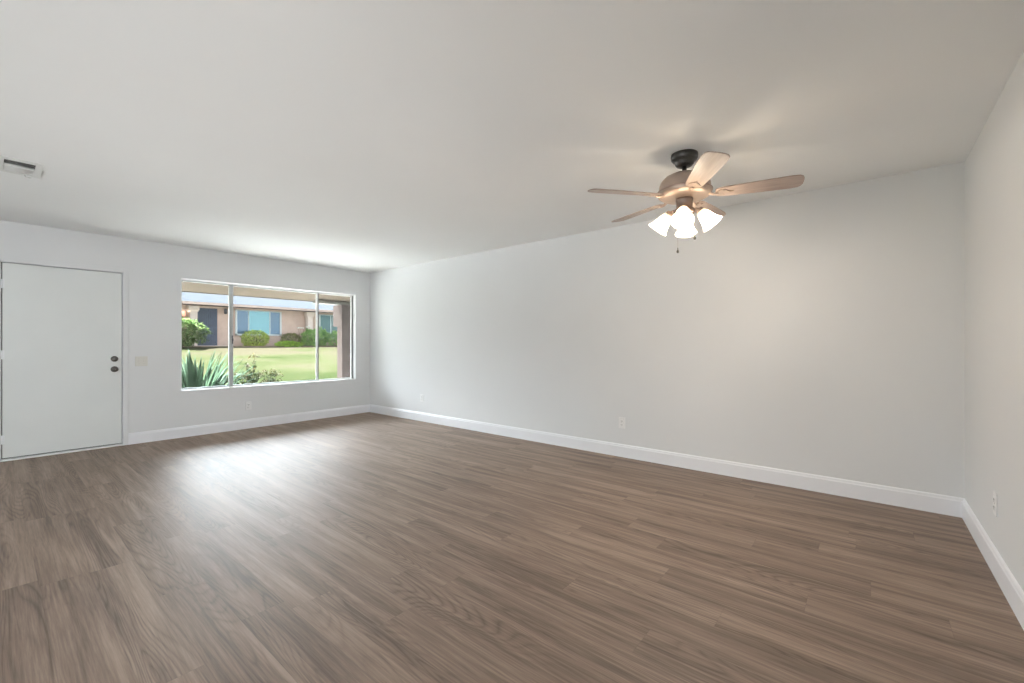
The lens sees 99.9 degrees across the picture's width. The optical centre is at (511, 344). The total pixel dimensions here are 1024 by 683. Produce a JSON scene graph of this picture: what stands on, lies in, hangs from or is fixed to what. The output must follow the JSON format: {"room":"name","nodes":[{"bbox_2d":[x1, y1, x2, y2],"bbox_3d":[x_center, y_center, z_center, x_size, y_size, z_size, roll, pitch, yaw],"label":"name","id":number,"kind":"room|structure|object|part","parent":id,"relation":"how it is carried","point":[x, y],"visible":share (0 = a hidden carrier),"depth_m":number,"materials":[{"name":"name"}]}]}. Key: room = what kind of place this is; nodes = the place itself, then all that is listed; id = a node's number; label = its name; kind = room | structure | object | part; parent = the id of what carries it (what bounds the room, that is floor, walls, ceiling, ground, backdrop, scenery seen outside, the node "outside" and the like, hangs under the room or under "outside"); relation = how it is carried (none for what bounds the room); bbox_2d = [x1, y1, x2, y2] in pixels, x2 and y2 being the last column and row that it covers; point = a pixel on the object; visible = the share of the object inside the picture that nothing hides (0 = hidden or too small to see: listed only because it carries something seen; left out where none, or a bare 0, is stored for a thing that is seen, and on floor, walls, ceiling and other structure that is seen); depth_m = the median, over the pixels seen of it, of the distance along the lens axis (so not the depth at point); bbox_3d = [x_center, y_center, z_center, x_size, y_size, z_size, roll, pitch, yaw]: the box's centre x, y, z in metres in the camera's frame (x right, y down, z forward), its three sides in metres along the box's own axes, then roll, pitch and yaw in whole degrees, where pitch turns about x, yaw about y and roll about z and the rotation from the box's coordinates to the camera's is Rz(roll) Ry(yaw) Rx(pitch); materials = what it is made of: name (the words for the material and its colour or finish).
{"room":"empty living room","nodes":[
{"label":"empty living room","id":0,"kind":"room"},
{"bbox_2d":[0,220,369,432],"bbox_3d":[-4.714,-0.032,4.987,0.140,2.440,6.800,0,0,40],"label":"wall","id":1,"kind":"structure","parent":0,"point":[156,401],"depth_m":5.43,"materials":[{"name":"paint"}]},
{"bbox_2d":[0,256,127,461],"bbox_3d":[-4.889,0.152,4.721,0.208,2.072,1.017,0,0,40],"label":"door","id":2,"kind":"structure","parent":1,"relation":"in","point":[64,326],"depth_m":4.67,"materials":[{"name":"paint"}]},
{"bbox_3d":[-4.590,0.290,4.977,0.070,0.068,0.068,0,0,40],"label":"knob","id":3,"kind":"part","parent":2,"relation":"part of","materials":[{"name":"grey metal"}]},
{"bbox_2d":[135,356,147,365],"bbox_3d":[-4.455,0.205,5.177,0.018,0.116,0.116,0,0,40],"label":"light switch","id":4,"kind":"object","parent":1,"relation":"attached to","point":[139,360],"visible":1,"depth_m":5.18,"materials":[{"name":"plastic"}]},
{"bbox_2d":[246,402,250,409],"bbox_3d":[-3.718,0.870,6.077,0.009,0.116,0.072,0,0,40],"label":"wall outlet","id":5,"kind":"object","parent":1,"relation":"attached to","point":[248,404],"visible":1,"depth_m":6.08,"materials":[{"name":"plastic"}]},
{"bbox_2d":[128,404,369,444],"bbox_3d":[-3.512,1.121,6.323,0.014,0.133,3.208,0,0,40],"label":"baseboard","id":6,"kind":"structure","parent":1,"relation":"attached to","point":[179,432],"depth_m":5.96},
{"bbox_2d":[182,281,349,301],"bbox_3d":[-4.828,-1.040,6.247,1.640,0.365,13.000,0,0,40],"label":"eave","id":7,"kind":"object","parent":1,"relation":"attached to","point":[186,286],"depth_m":7.58},
{"bbox_2d":[181,278,355,391],"bbox_3d":[-3.491,-0.122,6.462,0.139,1.450,2.432,0,0,40],"label":"window","id":8,"kind":"structure","parent":1,"relation":"in","point":[352,296],"depth_m":6.48,"materials":[{"name":"metal"}]},
{"bbox_3d":[-4.090,-0.122,5.787,0.018,1.414,0.594,0,0,40],"label":"sash","id":9,"kind":"part","parent":8,"relation":"part of","materials":[{"name":"glass"}]},
{"bbox_3d":[-3.535,-0.122,6.497,0.018,1.414,1.214,0,0,40],"label":"sash","id":10,"kind":"part","parent":8,"relation":"part of","materials":[{"name":"glass"}]},
{"bbox_3d":[-2.954,-0.122,7.163,0.018,1.414,0.622,0,0,40],"label":"sash","id":11,"kind":"part","parent":8,"relation":"part of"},
{"bbox_2d":[0,412,1023,682],"bbox_3d":[-1.862,1.248,2.634,7.534,0.120,7.080,0,0,40],"label":"floor","id":12,"kind":"structure","parent":0,"point":[368,547],"depth_m":2.24,"materials":[{"name":"brown wood"}]},
{"bbox_2d":[0,0,1023,272],"bbox_3d":[-1.862,-1.302,2.634,7.534,0.100,7.080,0,0,40],"label":"ceiling","id":13,"kind":"structure","parent":0,"point":[369,136],"depth_m":2.25,"materials":[{"name":"paint"}]},
{"bbox_2d":[0,155,43,178],"bbox_3d":[-3.480,-1.350,3.041,0.380,0.245,0.216,0,0,40],"label":"ceiling vent","id":14,"kind":"object","parent":13,"relation":"in","point":[7,164],"visible":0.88,"depth_m":3.08,"materials":[{"name":"metal"}]},
{"bbox_2d":[588,149,804,252],"bbox_3d":[1.173,-0.933,2.867,1.272,0.639,1.241,0,0,40],"label":"ceiling fan","id":15,"kind":"object","parent":13,"relation":"hanging from","point":[682,189],"visible":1,"depth_m":2.74,"materials":[{"name":"wood"}]},
{"bbox_3d":[0.722,-0.974,2.767,0.477,0.006,0.138,0,12,-10],"label":"blade","id":16,"kind":"part","parent":15,"relation":"part of","materials":[{"name":"brown wood"}]},
{"bbox_3d":[0.937,-0.974,3.216,0.138,0.006,0.477,-14,6,-28],"label":"blade","id":17,"kind":"part","parent":15,"relation":"part of","materials":[{"name":"brown wood"}]},
{"bbox_3d":[0.997,-0.806,2.918,0.142,0.150,0.131,0,0,-7],"label":"lamp shade","id":18,"kind":"part","parent":15,"relation":"part of","materials":[{"name":"white glass"}]},
{"bbox_3d":[1.061,-0.868,2.881,0.079,0.054,0.054,0,0,26],"label":"light arm","id":19,"kind":"part","parent":15,"relation":"part of","materials":[{"name":"metal"}]},
{"bbox_3d":[1.064,-0.806,2.702,0.131,0.150,0.142,0,0,-7],"label":"lamp shade","id":20,"kind":"part","parent":15,"relation":"part of","materials":[{"name":"white glass"}]},
{"bbox_3d":[1.083,-0.829,2.728,0.052,0.070,0.065,0,0,26],"label":"bulb","id":21,"kind":"part","parent":15,"relation":"part of","materials":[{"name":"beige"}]},
{"bbox_3d":[1.213,-0.806,2.986,0.131,0.150,0.142,0,0,-7],"label":"lamp shade","id":22,"kind":"part","parent":15,"relation":"part of","materials":[{"name":"white glass"}]},
{"bbox_3d":[1.216,-0.868,2.807,0.079,0.054,0.054,0,0,26],"label":"light arm","id":23,"kind":"part","parent":15,"relation":"part of","materials":[{"name":"metal"}]},
{"bbox_3d":[1.083,-0.974,2.424,0.138,0.006,0.477,12,2,7],"label":"blade","id":24,"kind":"part","parent":15,"relation":"part of","materials":[{"name":"brown wood"}]},
{"bbox_3d":[1.280,-0.806,2.769,0.142,0.150,0.131,0,0,-7],"label":"lamp shade","id":25,"kind":"part","parent":15,"relation":"part of","materials":[{"name":"white glass"}]},
{"bbox_3d":[1.430,-0.974,3.151,0.138,0.006,0.477,-16,-11,42],"label":"blade","id":26,"kind":"part","parent":15,"relation":"part of","materials":[{"name":"brown wood"}]},
{"bbox_3d":[1.521,-0.974,2.661,0.477,0.006,0.138,0,-12,26],"label":"blade","id":27,"kind":"part","parent":15,"relation":"part of","materials":[{"name":"brown wood"}]},
{"bbox_2d":[370,161,964,497],"bbox_3d":[0.346,-0.032,5.310,7.534,2.440,0.140,0,0,40],"label":"wall","id":28,"kind":"structure","parent":0,"point":[821,331],"depth_m":3.88,"materials":[{"name":"paint"}]},
{"bbox_2d":[619,417,624,428],"bbox_3d":[1.159,0.831,4.543,0.072,0.116,0.009,0,0,40],"label":"wall outlet","id":29,"kind":"object","parent":28,"relation":"attached to","point":[621,419],"visible":1,"depth_m":4.54,"materials":[{"name":"plastic"}]},
{"bbox_2d":[370,404,963,517],"bbox_3d":[0.297,1.121,5.251,7.254,0.133,0.014,0,0,40],"label":"baseboard","id":30,"kind":"structure","parent":28,"relation":"attached to","point":[906,498],"depth_m":3.89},
{"bbox_2d":[965,51,1023,590],"bbox_3d":[0.989,-0.032,0.281,0.140,2.440,6.800,0,0,40],"label":"wall","id":31,"kind":"structure","parent":0,"point":[994,165],"depth_m":2.19,"materials":[{"name":"paint"}]},
{"bbox_2d":[962,498,1023,629],"bbox_3d":[0.930,1.121,0.330,0.014,0.133,6.800,0,0,40],"label":"baseboard","id":32,"kind":"structure","parent":31,"relation":"attached to","point":[1011,589],"depth_m":2.16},
{"bbox_2d":[993,491,997,516],"bbox_3d":[2.501,0.826,2.229,0.009,0.116,0.072,0,0,40],"label":"wall outlet","id":33,"kind":"object","parent":31,"relation":"attached to","point":[995,495],"visible":1,"depth_m":2.21,"materials":[{"name":"plastic"}]},
{"bbox_3d":[-1.264,-1.552,3.307,11.080,1.080,13.000,0,0,40],"label":"roof","id":34,"kind":"structure","parent":0,"visible":0},
{"bbox_2d":[182,291,312,301],"bbox_3d":[-5.472,-0.940,6.779,0.030,0.185,13.000,0,0,40],"label":"trim","id":35,"kind":"structure","parent":34,"relation":"attached to","point":[182,291],"depth_m":7.67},
{"label":"outside","id":36,"kind":"structure","parent":0,"visible":0},
{"bbox_2d":[182,347,336,384],"bbox_3d":[-25.690,0.768,26.702,59.860,1.360,160.000,0,0,40],"label":"lawn","id":37,"kind":"structure","parent":36,"point":[297,363],"depth_m":17.50,"materials":[{"name":"green plant"}]},
{"bbox_2d":[182,317,212,346],"bbox_3d":[-15.164,-0.576,19.775,2.100,1.682,1.915,0,0,-15],"label":"shrub","id":38,"kind":"object","parent":37,"relation":"on","point":[189,340],"visible":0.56,"depth_m":19.88,"materials":[{"name":"green plant"}]},
{"bbox_2d":[182,292,336,345],"bbox_3d":[-16.397,-1.812,27.461,10.430,4.200,33.000,0,0,40],"label":"house","id":39,"kind":"structure","parent":37,"relation":"on","point":[276,318],"depth_m":23.40,"materials":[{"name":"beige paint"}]},
{"bbox_3d":[-15.525,-0.872,21.919,0.070,1.920,0.880,0,0,40],"label":"door","id":40,"kind":"part","parent":39,"relation":"part of","materials":[{"name":"blue wood"}]},
{"bbox_3d":[-13.963,-1.162,23.781,0.070,1.380,2.340,0,0,40],"label":"window casing","id":41,"kind":"part","parent":39,"relation":"part of","materials":[{"name":"wood"}]},
{"bbox_3d":[-11.086,-1.097,27.267,0.070,1.470,2.340,0,0,40],"label":"window casing","id":42,"kind":"part","parent":39,"relation":"part of","materials":[{"name":"wood"}]},
{"bbox_2d":[183,346,336,346],"bbox_3d":[-12.908,0.138,23.935,1.500,0.100,28.000,0,0,40],"label":"planting bed","id":43,"kind":"object","parent":37,"relation":"on","point":[183,346],"visible":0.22,"depth_m":22.32,"materials":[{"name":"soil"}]},
{"bbox_2d":[239,330,269,345],"bbox_3d":[-13.650,-0.295,22.903,1.188,1.006,1.512,0,0,40],"label":"clipped hedge","id":44,"kind":"object","parent":43,"relation":"on","point":[249,337],"visible":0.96,"depth_m":22.72,"materials":[{"name":"green plant"}]},
{"bbox_2d":[274,341,305,346],"bbox_3d":[-12.249,0.005,23.803,0.900,0.462,1.781,0,0,40],"label":"ground cover","id":45,"kind":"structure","parent":43,"relation":"on","point":[284,343],"depth_m":23.57,"materials":[{"name":"green plant"}]},
{"bbox_2d":[280,333,301,345],"bbox_3d":[-12.466,-0.234,24.317,1.086,0.855,1.193,0,0,40],"label":"bush","id":46,"kind":"object","parent":43,"relation":"on","point":[287,337],"visible":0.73,"depth_m":24.19,"materials":[{"name":"green plant"}]},
{"bbox_2d":[300,327,329,346],"bbox_3d":[-11.476,-0.415,25.113,1.540,1.318,1.796,0,0,40],"label":"bush","id":47,"kind":"object","parent":43,"relation":"on","point":[312,340],"visible":0.85,"depth_m":24.88,"materials":[{"name":"green plant"}]},
{"bbox_2d":[327,330,336,345],"bbox_3d":[-10.566,-0.316,26.208,1.484,1.118,1.396,0,0,-18],"label":"bush","id":48,"kind":"object","parent":43,"relation":"on","point":[330,343],"visible":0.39,"depth_m":25.81,"materials":[{"name":"green plant"}]},
{"bbox_3d":[-4.874,1.365,6.285,1.760,0.145,13.000,0,0,40],"label":"strip","id":49,"kind":"object","parent":37,"relation":"on","visible":0},
{"bbox_2d":[182,349,258,387],"bbox_3d":[-5.034,0.668,6.688,2.114,1.261,2.099,0,0,-1],"label":"leaf plant","id":50,"kind":"object","parent":49,"relation":"on","point":[192,376],"visible":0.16,"depth_m":6.75,"materials":[{"name":"green plant"}]},
{"bbox_2d":[227,353,268,384],"bbox_3d":[-4.567,0.724,7.406,0.419,1.193,0.808,0,0,40],"label":"rose bush","id":51,"kind":"object","parent":49,"relation":"on","point":[253,369],"visible":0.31,"depth_m":7.48,"materials":[{"name":"green plant"}]},
{"bbox_3d":[-4.561,0.724,7.404,0.325,1.193,0.732,0,0,40],"label":"stem","id":52,"kind":"part","parent":51,"relation":"part of","materials":[{"name":"green plant"}]},
{"bbox_2d":[260,368,283,382],"bbox_3d":[-4.306,0.872,7.688,0.342,0.894,0.437,0,0,40],"label":"rose bush","id":53,"kind":"object","parent":49,"relation":"on","point":[273,370],"visible":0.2,"depth_m":7.70,"materials":[{"name":"green plant"}]},
{"bbox_2d":[333,305,349,377],"bbox_3d":[-3.555,0.238,9.074,0.365,2.100,0.260,0,0,40],"label":"porch post","id":54,"kind":"object","parent":49,"relation":"on","point":[341,313],"visible":0.59,"depth_m":8.93,"materials":[{"name":"beige paint"}]},
{"bbox_2d":[313,300,349,304],"bbox_3d":[-2.709,-0.842,9.977,0.200,0.060,3.750,0,0,40],"label":"trim","id":55,"kind":"structure","parent":54,"relation":"on","point":[314,301],"depth_m":8.72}
]}

